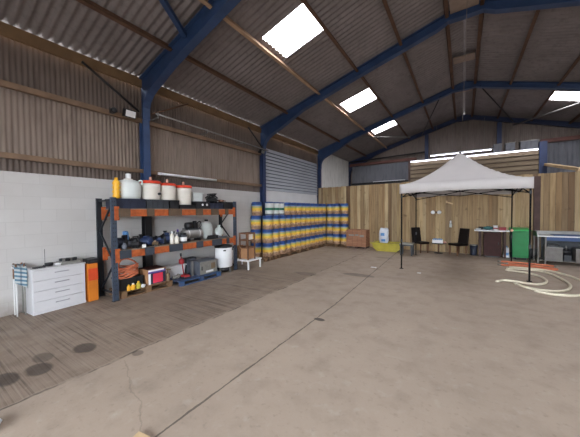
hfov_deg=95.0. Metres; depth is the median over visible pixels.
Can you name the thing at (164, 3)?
brace
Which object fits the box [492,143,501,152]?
box
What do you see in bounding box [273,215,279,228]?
keg
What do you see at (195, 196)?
tub
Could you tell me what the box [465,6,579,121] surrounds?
ceiling
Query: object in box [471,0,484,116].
roof purlin
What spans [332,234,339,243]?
keg
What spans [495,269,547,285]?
hose
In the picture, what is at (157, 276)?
print
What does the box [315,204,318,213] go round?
keg
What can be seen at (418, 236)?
dining chair
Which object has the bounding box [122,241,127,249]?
motor
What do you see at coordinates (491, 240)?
base cabinet
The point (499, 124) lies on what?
post
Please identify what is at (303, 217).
keg
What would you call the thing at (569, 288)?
hose
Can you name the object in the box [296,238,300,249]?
keg
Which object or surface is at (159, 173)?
light
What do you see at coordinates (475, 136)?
wall
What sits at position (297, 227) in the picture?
keg
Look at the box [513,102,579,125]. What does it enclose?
pipe
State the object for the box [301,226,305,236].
keg
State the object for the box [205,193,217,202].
heap
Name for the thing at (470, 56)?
board
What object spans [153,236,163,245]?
motor
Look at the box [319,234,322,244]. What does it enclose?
keg
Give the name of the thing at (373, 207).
wooden wall
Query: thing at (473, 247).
bucket
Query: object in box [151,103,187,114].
rod
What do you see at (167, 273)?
valve
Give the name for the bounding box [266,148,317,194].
door
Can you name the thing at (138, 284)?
bottle
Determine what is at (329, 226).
keg
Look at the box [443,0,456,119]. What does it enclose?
roof purlin
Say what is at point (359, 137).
pipe
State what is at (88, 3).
purlin
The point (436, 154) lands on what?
tube light
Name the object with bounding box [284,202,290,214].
keg
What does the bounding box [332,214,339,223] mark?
keg
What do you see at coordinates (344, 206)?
keg
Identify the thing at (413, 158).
beam
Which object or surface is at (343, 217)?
keg
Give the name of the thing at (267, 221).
keg
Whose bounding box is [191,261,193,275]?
post
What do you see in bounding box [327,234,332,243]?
keg
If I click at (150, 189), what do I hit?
drum
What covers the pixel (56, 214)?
wall
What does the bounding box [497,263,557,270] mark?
hose
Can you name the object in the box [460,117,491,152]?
tube light
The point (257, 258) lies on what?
bench
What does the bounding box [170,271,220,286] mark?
pallet
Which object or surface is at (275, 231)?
keg
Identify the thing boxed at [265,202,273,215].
keg
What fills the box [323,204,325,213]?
keg
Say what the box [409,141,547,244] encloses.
timber clad room
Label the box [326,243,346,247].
pallet
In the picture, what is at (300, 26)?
window
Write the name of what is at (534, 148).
tube light
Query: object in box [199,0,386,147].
purlin
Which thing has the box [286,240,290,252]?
keg
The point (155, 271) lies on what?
print
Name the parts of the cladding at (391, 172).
rail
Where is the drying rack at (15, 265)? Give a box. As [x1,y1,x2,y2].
[11,262,26,316]
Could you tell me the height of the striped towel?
0.408 m
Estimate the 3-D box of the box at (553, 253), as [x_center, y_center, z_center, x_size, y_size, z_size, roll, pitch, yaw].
[8.225,1.088,8.323,0.390,0.415,0.350,0,2,33]
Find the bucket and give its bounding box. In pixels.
[469,244,477,255]
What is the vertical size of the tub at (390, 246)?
0.360 m
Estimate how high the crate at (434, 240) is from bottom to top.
0.175 m
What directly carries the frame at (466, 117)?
on the floor
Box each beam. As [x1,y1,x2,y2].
[0,21,317,154]
[350,157,416,166]
[540,135,579,141]
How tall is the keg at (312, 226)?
0.487 m
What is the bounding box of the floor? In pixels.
[0,244,579,436]
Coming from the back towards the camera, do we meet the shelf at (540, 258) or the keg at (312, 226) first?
the keg at (312, 226)
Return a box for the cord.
[461,12,466,140]
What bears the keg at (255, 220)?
on the keg at (257, 231)
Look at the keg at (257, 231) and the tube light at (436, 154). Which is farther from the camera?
the tube light at (436, 154)
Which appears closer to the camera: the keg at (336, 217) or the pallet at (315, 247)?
the pallet at (315, 247)
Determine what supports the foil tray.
on the dresser
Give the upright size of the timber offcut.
0.035 m
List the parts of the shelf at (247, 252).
leg, leg, leg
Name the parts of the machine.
door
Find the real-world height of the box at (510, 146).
0.530 m
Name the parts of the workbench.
leg, leg, leg, panel, rail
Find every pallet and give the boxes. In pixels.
[109,280,172,298]
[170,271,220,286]
[256,255,276,261]
[272,250,299,257]
[296,246,316,252]
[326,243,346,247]
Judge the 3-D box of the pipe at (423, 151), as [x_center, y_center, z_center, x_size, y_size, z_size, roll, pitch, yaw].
[5.811,-3.696,16.093,4.502,0.199,0.079,0,2,33]
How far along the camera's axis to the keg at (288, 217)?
10.33 m
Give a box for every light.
[158,172,216,180]
[411,157,446,161]
[430,123,458,155]
[447,153,489,158]
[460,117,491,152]
[490,148,538,154]
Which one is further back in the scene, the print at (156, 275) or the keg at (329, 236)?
the keg at (329, 236)
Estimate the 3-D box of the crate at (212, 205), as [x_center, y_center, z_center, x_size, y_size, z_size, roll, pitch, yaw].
[-2.204,-0.344,7.471,0.450,0.150,0.470,0,2,33]
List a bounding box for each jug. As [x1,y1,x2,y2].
[121,231,129,240]
[200,219,212,238]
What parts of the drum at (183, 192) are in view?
lid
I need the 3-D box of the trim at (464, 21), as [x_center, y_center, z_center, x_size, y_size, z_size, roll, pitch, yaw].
[3.421,-5.251,5.177,0.440,0.110,21.700,0,2,33]
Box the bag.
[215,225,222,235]
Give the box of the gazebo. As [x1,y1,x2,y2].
[399,152,533,281]
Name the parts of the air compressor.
motor, tank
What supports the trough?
on the pallet at (180, 281)
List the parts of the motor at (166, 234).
motor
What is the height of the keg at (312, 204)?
0.487 m
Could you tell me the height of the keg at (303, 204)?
0.487 m
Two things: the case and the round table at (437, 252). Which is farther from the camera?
the round table at (437, 252)
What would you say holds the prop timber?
on the wooden wall at (373, 207)
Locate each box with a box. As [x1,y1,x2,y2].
[83,257,98,263]
[138,265,165,285]
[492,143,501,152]
[504,142,515,150]
[518,139,538,149]
[543,246,562,260]
[572,248,579,261]
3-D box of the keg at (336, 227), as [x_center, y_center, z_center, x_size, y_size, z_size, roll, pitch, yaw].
[2.256,0.503,12.903,0.384,0.487,0.388,-1,2,-6]
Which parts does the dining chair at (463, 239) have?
seat, backrest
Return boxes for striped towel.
[12,263,27,287]
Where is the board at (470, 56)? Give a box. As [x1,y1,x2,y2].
[453,52,474,64]
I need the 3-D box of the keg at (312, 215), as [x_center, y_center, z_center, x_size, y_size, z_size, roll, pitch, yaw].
[0.965,0.047,12.174,0.388,0.487,0.384,-2,2,-39]
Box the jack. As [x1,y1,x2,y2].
[179,253,190,278]
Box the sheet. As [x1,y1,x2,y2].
[550,234,579,236]
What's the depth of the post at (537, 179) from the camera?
9.15 m
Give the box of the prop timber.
[544,163,579,170]
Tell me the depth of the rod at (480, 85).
11.29 m
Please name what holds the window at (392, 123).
attached to the ceiling at (363, 29)
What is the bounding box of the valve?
[166,269,170,280]
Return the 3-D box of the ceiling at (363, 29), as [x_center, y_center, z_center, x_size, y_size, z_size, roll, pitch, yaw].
[0.662,-4.292,7.056,6.580,1.935,21.778,0,2,33]
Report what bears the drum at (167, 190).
on the crate at (173, 204)
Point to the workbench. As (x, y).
(571, 242)
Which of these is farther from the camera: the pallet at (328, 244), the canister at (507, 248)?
the pallet at (328, 244)
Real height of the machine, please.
0.345 m
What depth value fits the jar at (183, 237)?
6.46 m
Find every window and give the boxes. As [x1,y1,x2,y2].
[263,4,322,56]
[341,88,375,111]
[372,121,395,133]
[549,91,579,100]
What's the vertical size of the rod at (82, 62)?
0.693 m
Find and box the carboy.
[119,174,142,198]
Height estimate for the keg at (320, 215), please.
0.487 m
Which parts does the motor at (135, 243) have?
motor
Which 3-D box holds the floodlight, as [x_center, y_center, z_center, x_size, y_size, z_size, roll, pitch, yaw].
[-3.604,-2.329,5.929,0.253,0.192,0.240,0,2,33]
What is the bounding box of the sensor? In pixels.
[109,107,116,113]
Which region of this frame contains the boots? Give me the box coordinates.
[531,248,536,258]
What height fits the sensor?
0.120 m
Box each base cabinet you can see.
[85,263,98,301]
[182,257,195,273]
[483,232,500,257]
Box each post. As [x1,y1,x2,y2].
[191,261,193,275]
[425,134,428,159]
[497,122,501,143]
[533,176,540,256]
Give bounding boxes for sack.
[379,228,388,242]
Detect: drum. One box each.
[139,177,160,199]
[160,179,175,199]
[176,182,191,204]
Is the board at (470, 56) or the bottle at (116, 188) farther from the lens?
the board at (470, 56)
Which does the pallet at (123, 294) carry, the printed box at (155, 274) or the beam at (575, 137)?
the printed box at (155, 274)
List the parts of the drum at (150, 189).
lid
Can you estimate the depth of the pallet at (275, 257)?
9.30 m
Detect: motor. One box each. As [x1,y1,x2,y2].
[117,235,128,249]
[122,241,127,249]
[128,239,140,247]
[137,234,152,246]
[150,240,158,245]
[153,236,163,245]
[162,231,169,243]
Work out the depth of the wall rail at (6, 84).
5.54 m
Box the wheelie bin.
[509,227,531,259]
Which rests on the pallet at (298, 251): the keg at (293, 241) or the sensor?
the keg at (293, 241)
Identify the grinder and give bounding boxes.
[563,246,571,261]
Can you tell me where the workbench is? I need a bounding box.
[533,230,579,263]
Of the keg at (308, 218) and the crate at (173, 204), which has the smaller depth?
the crate at (173, 204)
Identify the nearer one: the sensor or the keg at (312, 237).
the sensor
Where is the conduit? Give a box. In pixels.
[151,113,268,150]
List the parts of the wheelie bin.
lid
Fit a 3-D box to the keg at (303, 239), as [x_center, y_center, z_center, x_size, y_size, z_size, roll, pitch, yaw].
[0.528,1.045,11.537,0.384,0.487,0.388,0,2,21]
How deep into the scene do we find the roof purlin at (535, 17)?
7.68 m
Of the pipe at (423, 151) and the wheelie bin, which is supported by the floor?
the wheelie bin
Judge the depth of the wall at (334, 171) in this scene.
15.58 m
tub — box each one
[191,192,203,201]
[370,241,400,251]
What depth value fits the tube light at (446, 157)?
13.46 m
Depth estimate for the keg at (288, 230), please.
10.34 m
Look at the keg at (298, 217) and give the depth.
11.01 m
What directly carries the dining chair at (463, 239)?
on the floor
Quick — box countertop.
[533,234,574,236]
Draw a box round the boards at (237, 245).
[237,245,245,257]
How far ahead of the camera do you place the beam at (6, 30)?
5.71 m
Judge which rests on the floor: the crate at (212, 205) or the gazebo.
the gazebo
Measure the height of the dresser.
0.775 m
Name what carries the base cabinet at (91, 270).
on the floor
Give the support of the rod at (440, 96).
attached to the frame at (323, 153)
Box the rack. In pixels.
[95,197,236,301]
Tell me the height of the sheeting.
4.720 m
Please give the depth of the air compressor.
6.84 m
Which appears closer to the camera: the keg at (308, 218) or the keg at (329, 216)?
the keg at (308, 218)
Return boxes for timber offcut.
[133,432,149,436]
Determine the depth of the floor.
3.17 m
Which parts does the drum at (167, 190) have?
lid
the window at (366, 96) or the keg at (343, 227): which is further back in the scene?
the keg at (343, 227)
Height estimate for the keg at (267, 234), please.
0.487 m
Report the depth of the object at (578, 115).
11.29 m
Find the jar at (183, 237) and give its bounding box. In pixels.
[179,232,186,242]
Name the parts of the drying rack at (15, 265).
leg, leg, leg, leg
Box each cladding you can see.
[0,35,315,191]
[0,87,259,183]
[351,162,408,185]
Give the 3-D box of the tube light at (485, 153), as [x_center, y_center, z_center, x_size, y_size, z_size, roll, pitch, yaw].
[8.411,-2.954,12.584,1.660,0.080,0.075,0,2,33]
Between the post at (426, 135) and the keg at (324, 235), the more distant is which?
the post at (426, 135)
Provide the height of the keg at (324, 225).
0.487 m
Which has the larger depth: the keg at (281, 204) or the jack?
the keg at (281, 204)
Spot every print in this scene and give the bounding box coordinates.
[148,267,165,284]
[148,269,165,273]
[153,272,162,282]
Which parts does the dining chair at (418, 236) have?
backrest, seat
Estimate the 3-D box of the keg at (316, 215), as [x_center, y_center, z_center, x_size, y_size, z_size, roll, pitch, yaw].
[1.179,0.036,12.511,0.388,0.487,0.384,-1,2,-23]
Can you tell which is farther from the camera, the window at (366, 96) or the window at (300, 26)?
the window at (366, 96)
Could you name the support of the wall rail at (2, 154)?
attached to the cladding at (32, 125)
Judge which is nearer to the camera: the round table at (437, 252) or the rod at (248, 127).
the rod at (248, 127)
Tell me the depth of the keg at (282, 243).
10.02 m
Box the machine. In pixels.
[189,257,216,275]
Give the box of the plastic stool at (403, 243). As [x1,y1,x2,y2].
[399,242,414,255]
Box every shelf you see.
[239,232,255,259]
[534,257,579,262]
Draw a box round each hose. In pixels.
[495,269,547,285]
[497,260,558,267]
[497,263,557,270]
[506,267,571,292]
[509,266,579,296]
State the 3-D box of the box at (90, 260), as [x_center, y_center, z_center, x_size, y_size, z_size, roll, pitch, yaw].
[-3.967,0.836,5.292,0.264,0.085,0.180,0,2,33]
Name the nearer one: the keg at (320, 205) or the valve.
the valve
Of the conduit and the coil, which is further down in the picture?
the coil
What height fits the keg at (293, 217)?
0.487 m
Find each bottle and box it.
[112,177,120,197]
[170,231,173,243]
[174,234,178,243]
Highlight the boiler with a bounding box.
[214,244,232,271]
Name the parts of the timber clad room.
corner post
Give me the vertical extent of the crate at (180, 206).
0.100 m
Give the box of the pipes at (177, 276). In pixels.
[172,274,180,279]
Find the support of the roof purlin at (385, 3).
attached to the frame at (206, 19)
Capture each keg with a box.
[250,216,260,229]
[251,202,261,215]
[251,229,260,242]
[251,243,261,256]
[262,215,272,228]
[262,229,272,242]
[262,243,272,256]
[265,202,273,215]
[272,229,278,241]
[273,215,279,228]
[273,242,279,255]
[274,202,279,214]
[279,202,283,214]
[279,215,285,227]
[279,228,285,240]
[279,241,285,253]
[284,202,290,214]
[285,215,290,227]
[286,227,290,239]
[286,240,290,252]
[291,203,296,214]
[291,215,295,226]
[291,227,296,238]
[291,239,295,250]
[296,203,301,214]
[296,215,300,225]
[296,226,300,237]
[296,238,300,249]
[301,214,306,225]
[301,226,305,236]
[301,237,306,248]
[302,203,305,214]
[306,203,310,213]
[306,214,310,224]
[306,225,310,236]
[306,236,310,247]
[310,203,314,213]
[310,225,314,235]
[310,236,314,246]
[311,214,314,224]
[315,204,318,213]
[315,214,318,224]
[315,224,318,234]
[315,235,318,245]
[318,204,322,213]
[319,214,322,223]
[319,224,322,233]
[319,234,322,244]
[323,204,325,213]
[323,214,325,223]
[323,224,325,233]
[323,234,325,243]
[326,204,332,213]
[326,214,332,223]
[327,224,332,233]
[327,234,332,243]
[332,204,339,213]
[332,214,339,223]
[332,224,339,233]
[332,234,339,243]
[340,203,347,213]
[340,214,347,223]
[340,224,348,233]
[340,234,345,244]
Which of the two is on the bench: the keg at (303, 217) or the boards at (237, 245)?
the boards at (237, 245)
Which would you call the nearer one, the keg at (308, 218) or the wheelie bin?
the wheelie bin
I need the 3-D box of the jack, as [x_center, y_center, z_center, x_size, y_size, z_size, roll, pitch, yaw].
[-2.608,1.155,6.542,0.280,0.602,0.204,0,2,33]
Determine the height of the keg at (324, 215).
0.487 m
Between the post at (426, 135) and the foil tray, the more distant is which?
the post at (426, 135)
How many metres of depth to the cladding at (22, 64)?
5.66 m
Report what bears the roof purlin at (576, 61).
attached to the frame at (206, 19)
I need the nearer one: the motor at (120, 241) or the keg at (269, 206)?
the motor at (120, 241)
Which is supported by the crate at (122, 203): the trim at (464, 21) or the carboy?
the carboy
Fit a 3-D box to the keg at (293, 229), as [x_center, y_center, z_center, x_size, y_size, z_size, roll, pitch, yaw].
[0.080,0.580,10.848,0.388,0.487,0.384,0,2,32]
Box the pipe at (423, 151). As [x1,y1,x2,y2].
[350,151,424,162]
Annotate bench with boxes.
[232,257,261,269]
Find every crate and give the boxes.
[105,198,145,208]
[111,274,143,291]
[146,199,168,208]
[169,200,179,208]
[179,205,195,208]
[191,201,209,208]
[210,203,222,208]
[218,202,232,208]
[432,238,442,242]
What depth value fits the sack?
11.29 m
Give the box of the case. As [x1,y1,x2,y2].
[547,244,558,246]
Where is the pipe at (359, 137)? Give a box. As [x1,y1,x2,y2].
[359,137,410,137]
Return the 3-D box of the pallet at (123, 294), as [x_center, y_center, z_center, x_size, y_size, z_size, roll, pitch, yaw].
[-3.277,1.523,5.904,0.550,0.135,1.100,0,2,33]
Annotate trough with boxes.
[164,263,186,277]
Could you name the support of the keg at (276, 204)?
on the keg at (276, 222)
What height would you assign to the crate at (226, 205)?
0.200 m
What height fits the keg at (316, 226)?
0.487 m
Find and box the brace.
[159,0,186,37]
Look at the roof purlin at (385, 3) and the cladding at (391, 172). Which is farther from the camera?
the cladding at (391, 172)
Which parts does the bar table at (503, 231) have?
leg, leg, leg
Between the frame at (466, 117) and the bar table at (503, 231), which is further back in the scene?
the frame at (466, 117)
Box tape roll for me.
[44,262,52,265]
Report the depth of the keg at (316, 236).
12.37 m
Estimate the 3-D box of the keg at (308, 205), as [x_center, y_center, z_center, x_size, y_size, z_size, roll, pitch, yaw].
[0.735,-0.429,11.817,0.384,0.487,0.388,1,2,36]
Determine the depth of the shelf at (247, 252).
7.96 m
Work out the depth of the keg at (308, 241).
11.70 m
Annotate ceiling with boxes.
[0,0,462,161]
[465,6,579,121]
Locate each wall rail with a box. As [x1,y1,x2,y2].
[0,79,260,154]
[0,151,261,186]
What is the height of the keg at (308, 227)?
0.487 m
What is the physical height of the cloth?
0.149 m
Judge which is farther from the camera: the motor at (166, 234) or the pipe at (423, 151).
the pipe at (423, 151)
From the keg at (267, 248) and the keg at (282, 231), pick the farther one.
the keg at (282, 231)
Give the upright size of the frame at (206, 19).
6.721 m
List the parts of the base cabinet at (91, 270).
rail, drawer, door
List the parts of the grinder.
motor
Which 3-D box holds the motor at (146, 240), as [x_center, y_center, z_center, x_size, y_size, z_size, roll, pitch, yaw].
[-3.197,0.483,5.869,0.314,0.264,0.196,0,2,14]
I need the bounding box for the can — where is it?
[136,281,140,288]
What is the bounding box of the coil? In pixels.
[118,258,138,278]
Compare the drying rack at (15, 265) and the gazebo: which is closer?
the drying rack at (15, 265)
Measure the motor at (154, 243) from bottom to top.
0.140 m
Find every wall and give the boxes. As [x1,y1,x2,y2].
[0,171,259,316]
[318,171,579,256]
[321,155,348,187]
[351,120,579,206]
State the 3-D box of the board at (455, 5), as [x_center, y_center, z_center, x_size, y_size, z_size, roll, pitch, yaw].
[4.061,-5.051,6.199,0.580,0.030,0.500,0,2,33]
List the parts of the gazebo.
leg, leg, leg, leg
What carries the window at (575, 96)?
attached to the ceiling at (553, 45)
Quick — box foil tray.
[56,257,80,264]
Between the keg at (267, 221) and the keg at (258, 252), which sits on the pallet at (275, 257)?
the keg at (258, 252)
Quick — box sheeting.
[547,140,579,210]
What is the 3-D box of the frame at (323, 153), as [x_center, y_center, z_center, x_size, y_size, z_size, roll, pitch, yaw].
[6.856,-1.992,10.487,12.880,6.721,0.240,0,2,33]
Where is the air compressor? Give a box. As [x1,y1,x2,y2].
[180,221,202,241]
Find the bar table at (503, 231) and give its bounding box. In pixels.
[474,229,509,257]
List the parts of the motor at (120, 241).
motor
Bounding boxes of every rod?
[81,61,139,111]
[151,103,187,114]
[248,127,262,147]
[422,96,440,134]
[480,85,513,121]
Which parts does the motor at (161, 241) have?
motor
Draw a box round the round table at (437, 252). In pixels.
[432,243,445,253]
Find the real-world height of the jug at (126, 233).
0.350 m
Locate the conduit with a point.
(157, 114)
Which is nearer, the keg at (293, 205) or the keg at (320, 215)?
the keg at (293, 205)
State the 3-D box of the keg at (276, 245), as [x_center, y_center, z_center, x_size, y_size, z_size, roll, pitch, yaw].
[-0.569,1.102,9.839,0.384,0.487,0.388,0,2,4]
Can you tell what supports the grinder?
on the workbench
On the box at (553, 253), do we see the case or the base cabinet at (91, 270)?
the case
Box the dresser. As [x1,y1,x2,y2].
[26,261,85,315]
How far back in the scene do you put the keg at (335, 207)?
12.71 m
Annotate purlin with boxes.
[76,0,366,156]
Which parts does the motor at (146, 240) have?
motor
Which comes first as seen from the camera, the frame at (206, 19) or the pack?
the frame at (206, 19)
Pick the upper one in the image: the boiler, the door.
the door
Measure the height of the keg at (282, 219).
0.487 m
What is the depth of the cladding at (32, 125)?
5.67 m
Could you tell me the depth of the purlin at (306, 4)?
6.87 m
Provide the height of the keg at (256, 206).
0.487 m
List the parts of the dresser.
drawer, drawer, drawer, drawer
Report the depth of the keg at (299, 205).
10.98 m
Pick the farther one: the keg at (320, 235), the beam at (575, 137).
the keg at (320, 235)
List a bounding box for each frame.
[139,0,240,266]
[260,0,579,251]
[317,81,579,203]
[348,114,579,185]
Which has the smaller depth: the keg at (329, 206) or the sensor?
the sensor
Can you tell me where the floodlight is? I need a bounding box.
[122,108,136,118]
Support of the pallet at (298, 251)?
on the floor
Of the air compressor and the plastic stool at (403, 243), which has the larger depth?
the plastic stool at (403, 243)
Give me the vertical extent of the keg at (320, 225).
0.487 m
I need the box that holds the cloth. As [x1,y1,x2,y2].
[482,226,492,229]
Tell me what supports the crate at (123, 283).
on the pallet at (123, 294)
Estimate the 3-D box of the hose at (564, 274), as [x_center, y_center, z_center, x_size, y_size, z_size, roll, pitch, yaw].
[6.197,1.463,6.310,1.230,0.060,2.867,0,2,33]
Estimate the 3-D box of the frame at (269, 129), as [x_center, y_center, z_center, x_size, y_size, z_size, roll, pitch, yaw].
[4.289,-1.861,6.552,12.880,6.721,0.240,0,2,33]
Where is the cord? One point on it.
(466, 12)
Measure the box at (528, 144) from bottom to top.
0.530 m
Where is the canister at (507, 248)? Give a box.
[503,246,509,257]
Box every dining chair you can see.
[411,227,428,252]
[448,228,469,255]
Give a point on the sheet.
(550, 234)
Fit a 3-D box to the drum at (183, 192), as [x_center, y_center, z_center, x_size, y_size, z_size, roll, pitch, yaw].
[-2.693,-0.634,6.717,0.414,0.580,0.414,0,2,33]
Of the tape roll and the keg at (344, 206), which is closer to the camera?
the tape roll
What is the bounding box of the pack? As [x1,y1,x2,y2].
[346,229,369,248]
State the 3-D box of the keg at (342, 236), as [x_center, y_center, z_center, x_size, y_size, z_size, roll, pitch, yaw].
[2.610,0.993,12.736,0.384,0.487,0.388,1,2,43]
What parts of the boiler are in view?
lid, burner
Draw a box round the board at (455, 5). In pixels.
[449,0,478,13]
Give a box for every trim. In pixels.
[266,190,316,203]
[463,19,466,113]
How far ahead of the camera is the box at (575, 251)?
7.95 m

